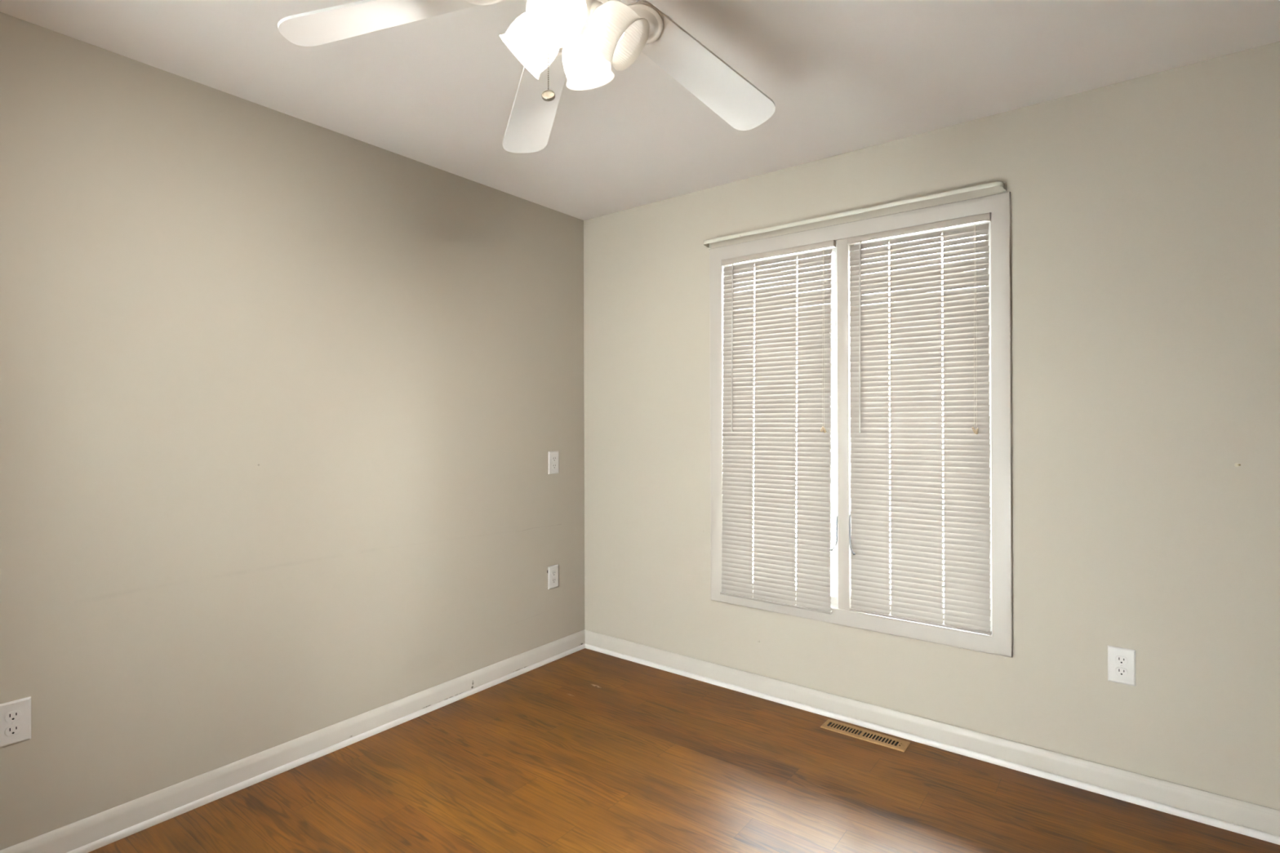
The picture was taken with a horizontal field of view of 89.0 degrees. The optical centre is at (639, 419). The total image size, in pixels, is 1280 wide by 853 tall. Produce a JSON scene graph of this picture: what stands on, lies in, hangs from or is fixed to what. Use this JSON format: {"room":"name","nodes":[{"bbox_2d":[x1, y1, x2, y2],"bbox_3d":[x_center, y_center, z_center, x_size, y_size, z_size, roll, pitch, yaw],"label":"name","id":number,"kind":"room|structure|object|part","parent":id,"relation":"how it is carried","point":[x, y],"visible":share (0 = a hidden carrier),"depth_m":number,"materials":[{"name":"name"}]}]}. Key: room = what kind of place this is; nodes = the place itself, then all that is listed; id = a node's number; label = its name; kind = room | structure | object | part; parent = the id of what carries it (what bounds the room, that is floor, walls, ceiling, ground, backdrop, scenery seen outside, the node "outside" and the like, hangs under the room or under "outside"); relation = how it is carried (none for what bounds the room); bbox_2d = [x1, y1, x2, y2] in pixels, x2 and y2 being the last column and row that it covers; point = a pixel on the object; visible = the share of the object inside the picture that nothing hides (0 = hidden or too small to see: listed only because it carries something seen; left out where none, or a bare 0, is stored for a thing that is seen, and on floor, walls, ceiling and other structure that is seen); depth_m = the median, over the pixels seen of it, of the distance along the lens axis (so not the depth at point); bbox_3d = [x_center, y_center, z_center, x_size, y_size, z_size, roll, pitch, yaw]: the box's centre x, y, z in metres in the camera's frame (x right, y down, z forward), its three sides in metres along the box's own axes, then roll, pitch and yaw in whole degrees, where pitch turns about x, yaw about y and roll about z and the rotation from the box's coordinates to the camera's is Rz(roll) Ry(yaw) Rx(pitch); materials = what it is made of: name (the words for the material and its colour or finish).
{"room":"empty bedroom","nodes":[
{"label":"empty bedroom","id":0,"kind":"room"},
{"bbox_2d":[0,12,584,850],"bbox_3d":[-1.403,0.078,2.435,0.140,2.440,3.650,0,0,38],"label":"wall","id":1,"kind":"structure","parent":0,"point":[285,399],"depth_m":2.31,"materials":[{"name":"beige paint"}]},
{"bbox_2d":[0,696,31,747],"bbox_3d":[-1.768,0.855,1.835,0.008,0.121,0.076,0,0,38],"label":"wall outlet","id":2,"kind":"object","parent":1,"relation":"attached to","point":[15,715],"visible":1,"depth_m":1.84,"materials":[{"name":"white plastic"}]},
{"bbox_2d":[4,724,21,736],"bbox_3d":[-1.766,0.874,1.833,0.002,0.028,0.034,0,0,38],"label":"socket","id":3,"kind":"object","parent":2,"relation":"attached to","point":[11,730],"depth_m":1.83,"materials":[{"name":"white plastic"}]},
{"bbox_2d":[4,710,21,722],"bbox_3d":[-1.766,0.835,1.833,0.002,0.028,0.034,0,0,38],"label":"socket","id":4,"kind":"object","parent":2,"relation":"attached to","point":[11,716],"depth_m":1.83,"materials":[{"name":"white plastic"}]},
{"bbox_2d":[0,630,585,852],"bbox_3d":[-1.338,1.250,2.386,0.013,0.096,3.370,0,0,38],"label":"baseboard","id":5,"kind":"structure","parent":1,"relation":"attached to","point":[68,837],"depth_m":2.35,"materials":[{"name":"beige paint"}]},
{"bbox_2d":[547,564,558,589],"bbox_3d":[-0.468,0.851,3.525,0.008,0.121,0.076,0,0,38],"label":"wall outlet","id":6,"kind":"object","parent":1,"relation":"attached to","point":[553,571],"visible":1,"depth_m":3.52,"materials":[{"name":"white plastic"}]},
{"bbox_2d":[551,577,555,583],"bbox_3d":[-0.466,0.871,3.523,0.002,0.028,0.034,0,0,38],"label":"socket","id":7,"kind":"object","parent":6,"relation":"attached to","point":[553,580],"depth_m":3.52,"materials":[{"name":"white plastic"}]},
{"bbox_2d":[551,570,555,576],"bbox_3d":[-0.466,0.831,3.523,0.002,0.028,0.034,0,0,38],"label":"socket","id":8,"kind":"object","parent":6,"relation":"attached to","point":[553,572],"depth_m":3.52,"materials":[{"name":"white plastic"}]},
{"bbox_2d":[548,451,559,474],"bbox_3d":[-0.467,0.232,3.530,0.008,0.121,0.076,0,0,38],"label":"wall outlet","id":9,"kind":"object","parent":1,"relation":"attached to","point":[553,456],"visible":1,"depth_m":3.52,"materials":[{"name":"white plastic"}]},
{"bbox_2d":[551,463,556,468],"bbox_3d":[-0.465,0.252,3.528,0.002,0.028,0.034,0,0,38],"label":"socket","id":10,"kind":"object","parent":9,"relation":"attached to","point":[553,465],"depth_m":3.53,"materials":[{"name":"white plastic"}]},
{"bbox_2d":[551,456,556,461],"bbox_3d":[-0.465,0.212,3.528,0.002,0.028,0.034,0,0,38],"label":"socket","id":11,"kind":"object","parent":9,"relation":"attached to","point":[553,458],"depth_m":3.53,"materials":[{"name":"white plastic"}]},
{"bbox_2d":[0,0,1279,220],"bbox_3d":[-0.150,-1.198,1.472,3.310,0.100,3.650,0,0,38],"label":"ceiling","id":12,"kind":"structure","parent":0,"point":[840,77],"depth_m":2.14,"materials":[{"name":"white paint"}]},
{"bbox_2d":[277,0,775,152],"bbox_3d":[-0.112,-0.930,1.452,1.198,0.436,1.229,0,0,38],"label":"ceiling fan","id":13,"kind":"object","parent":12,"relation":"hanging from","point":[553,40],"visible":1,"depth_m":1.51,"materials":[{"name":"white plastic"}]},
{"bbox_3d":[-0.545,-0.914,1.458,0.487,0.144,0.141,0,0,-4],"label":"blade","id":14,"kind":"part","parent":13,"relation":"part of","materials":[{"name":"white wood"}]},
{"bbox_3d":[-0.254,-0.856,1.488,0.137,0.137,0.130,0,0,38],"label":"lamp shade","id":15,"kind":"part","parent":13,"relation":"part of","materials":[{"name":"white glass"}]},
{"bbox_3d":[-0.282,-0.914,1.842,0.141,0.144,0.487,0,0,-22],"label":"blade","id":16,"kind":"part","parent":13,"relation":"part of","materials":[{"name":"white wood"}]},
{"bbox_3d":[-0.201,-0.824,1.457,0.012,0.170,0.003,0,0,-11],"label":"pull chain","id":17,"kind":"part","parent":13,"relation":"part of","materials":[{"name":"silver metal"}]},
{"bbox_3d":[-0.169,-0.857,1.364,0.130,0.137,0.137,0,0,38],"label":"lamp shade","id":18,"kind":"part","parent":13,"relation":"part of","materials":[{"name":"white glass"}]},
{"bbox_3d":[-0.165,-0.875,1.383,0.047,0.060,0.059,0,0,38],"label":"bulb","id":19,"kind":"part","parent":13,"relation":"part of","materials":[{"name":"white glass"}]},
{"bbox_2d":[568,0,574,10],"bbox_3d":[-0.159,-0.912,1.419,0.058,0.061,0.053,0,0,38],"label":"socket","id":20,"kind":"object","parent":13,"relation":"attached to","point":[571,2],"depth_m":1.41,"materials":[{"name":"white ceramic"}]},
{"bbox_3d":[-0.130,-0.857,1.573,0.130,0.137,0.137,0,0,38],"label":"lamp shade","id":21,"kind":"part","parent":13,"relation":"part of","materials":[{"name":"white glass"}]},
{"bbox_2d":[589,0,603,20],"bbox_3d":[-0.100,-0.913,1.462,0.053,0.061,0.057,0,0,38],"label":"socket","id":22,"kind":"object","parent":13,"relation":"attached to","point":[594,5],"depth_m":1.43,"materials":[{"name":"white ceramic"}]},
{"bbox_3d":[-0.043,-0.857,1.454,0.137,0.137,0.131,0,0,38],"label":"lamp shade","id":23,"kind":"part","parent":13,"relation":"part of","materials":[{"name":"white glass"}]},
{"bbox_3d":[0.165,-0.916,1.710,0.487,0.144,0.141,0,0,-40],"label":"blade","id":24,"kind":"part","parent":13,"relation":"part of","materials":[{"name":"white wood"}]},
{"bbox_2d":[88,648,1279,852],"bbox_3d":[-0.142,1.342,1.466,3.310,0.100,3.650,0,0,38],"label":"floor","id":25,"kind":"structure","parent":0,"point":[584,750],"depth_m":2.26,"materials":[{"name":"brown wood"}]},
{"bbox_2d":[820,719,910,751],"bbox_3d":[0.918,1.288,2.666,0.338,0.006,0.091,0,0,38],"label":"floor vent","id":26,"kind":"object","parent":25,"relation":"in","point":[887,741],"visible":1,"depth_m":2.66,"materials":[{"name":"beige metal"}]},
{"bbox_2d":[583,40,1279,810],"bbox_3d":[0.924,0.072,2.860,3.030,2.440,0.140,0,0,38],"label":"wall","id":27,"kind":"structure","parent":0,"point":[1145,210],"depth_m":2.29,"materials":[{"name":"beige paint"}]},
{"bbox_2d":[703,181,1006,251],"bbox_3d":[0.832,-0.861,2.796,1.298,0.050,0.073,0,0,38],"label":"curtain rod","id":28,"kind":"object","parent":27,"relation":"attached to","point":[707,243],"visible":1,"depth_m":2.71,"materials":[{"name":"white metal"}]},
{"bbox_3d":[0.626,-0.863,2.948,0.781,0.020,0.059,0,0,38],"label":"rod","id":29,"kind":"part","parent":28,"relation":"part of","materials":[{"name":"white metal"}]},
{"bbox_3d":[1.131,-0.866,2.561,0.530,0.016,0.058,0,0,38],"label":"rod","id":30,"kind":"part","parent":28,"relation":"part of","materials":[{"name":"white metal"}]},
{"bbox_2d":[709,191,1013,657],"bbox_3d":[0.887,0.020,2.840,1.297,1.726,0.186,0,0,38],"label":"window","id":31,"kind":"structure","parent":27,"relation":"in","point":[1000,642],"depth_m":2.69,"materials":[{"name":"paint"}]},
{"bbox_2d":[720,240,835,614],"bbox_3d":[0.617,0.030,2.974,0.558,1.612,0.055,0,0,38],"label":"window blind","id":32,"kind":"object","parent":31,"relation":"attached to","point":[772,475],"visible":1,"depth_m":2.96,"materials":[{"name":"plastic"}]},
{"bbox_3d":[0.535,0.040,3.036,0.001,1.572,0.042,0,0,38],"label":"ladder cord","id":33,"kind":"part","parent":32,"relation":"part of","materials":[{"name":"white fabric"}]},
{"bbox_3d":[0.607,0.831,2.963,0.544,0.011,0.025,0,0,38],"label":"rail","id":34,"kind":"part","parent":32,"relation":"part of","materials":[{"name":"white plastic"}]},
{"bbox_3d":[0.623,-0.761,2.987,0.558,0.029,0.028,0,0,38],"label":"head rail","id":35,"kind":"part","parent":32,"relation":"part of","materials":[{"name":"white plastic"}]},
{"bbox_3d":[0.704,0.039,2.907,0.001,1.572,0.042,0,0,38],"label":"ladder cord","id":36,"kind":"part","parent":32,"relation":"part of","materials":[{"name":"white fabric"}]},
{"bbox_3d":[0.799,-0.359,2.830,0.010,0.777,0.017,0,0,38],"label":"lift cord","id":37,"kind":"part","parent":32,"relation":"part of","materials":[{"name":"white fabric"}]},
{"bbox_3d":[0.679,0.021,3.061,0.573,1.601,0.036,0,0,38],"label":"sash","id":38,"kind":"part","parent":31,"relation":"part of","materials":[{"name":"white plastic"}]},
{"bbox_3d":[0.847,0.488,2.812,0.015,0.151,0.092,0,0,42],"label":"lock handle","id":39,"kind":"part","parent":31,"relation":"part of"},
{"bbox_3d":[0.899,0.484,2.765,0.022,0.168,0.085,0,0,12],"label":"lock handle","id":40,"kind":"part","parent":31,"relation":"part of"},
{"bbox_2d":[847,212,991,635],"bbox_3d":[1.103,0.017,2.610,0.541,1.589,0.045,0,0,38],"label":"window blind","id":41,"kind":"object","parent":31,"relation":"attached to","point":[915,365],"visible":1,"depth_m":2.60,"materials":[{"name":"plastic"}]},
{"bbox_3d":[1.031,0.026,2.675,0.001,1.549,0.015,0,0,38],"label":"ladder cord","id":42,"kind":"part","parent":41,"relation":"part of","materials":[{"name":"white fabric"}]},
{"bbox_3d":[1.106,-0.763,2.619,0.541,0.029,0.028,0,0,38],"label":"head rail","id":43,"kind":"part","parent":41,"relation":"part of","materials":[{"name":"white plastic"}]},
{"bbox_3d":[1.110,0.806,2.614,0.535,0.011,0.025,0,0,38],"label":"rail","id":44,"kind":"part","parent":41,"relation":"part of","materials":[{"name":"white plastic"}]},
{"bbox_3d":[1.192,0.025,2.552,0.001,1.549,0.015,0,0,38],"label":"ladder cord","id":45,"kind":"part","parent":41,"relation":"part of","materials":[{"name":"white fabric"}]},
{"bbox_3d":[1.272,-0.361,2.469,0.010,0.777,0.017,0,0,38],"label":"lift cord","id":46,"kind":"part","parent":41,"relation":"part of","materials":[{"name":"white fabric"}]},
{"bbox_3d":[1.165,0.019,2.688,0.547,1.601,0.036,0,0,38],"label":"sash","id":47,"kind":"part","parent":31,"relation":"part of","materials":[{"name":"white plastic"}]},
{"bbox_2d":[584,629,1279,844],"bbox_3d":[0.881,1.243,2.797,3.030,0.096,0.013,0,0,38],"label":"baseboard","id":48,"kind":"structure","parent":27,"relation":"attached to","point":[1233,811],"depth_m":2.46,"materials":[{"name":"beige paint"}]},
{"bbox_2d":[1107,645,1135,686],"bbox_3d":[1.640,0.838,2.217,0.076,0.121,0.008,0,0,38],"label":"wall outlet","id":49,"kind":"object","parent":27,"relation":"attached to","point":[1121,661],"visible":1,"depth_m":2.21,"materials":[{"name":"white plastic"}]},
{"bbox_2d":[1115,666,1128,676],"bbox_3d":[1.638,0.858,2.215,0.034,0.028,0.002,0,0,38],"label":"socket","id":50,"kind":"object","parent":49,"relation":"attached to","point":[1119,671],"depth_m":2.21,"materials":[{"name":"white plastic"}]},
{"bbox_2d":[1115,655,1128,665],"bbox_3d":[1.638,0.818,2.215,0.034,0.028,0.002,0,0,38],"label":"socket","id":51,"kind":"object","parent":49,"relation":"attached to","point":[1119,660],"depth_m":2.21,"materials":[{"name":"white plastic"}]}
]}

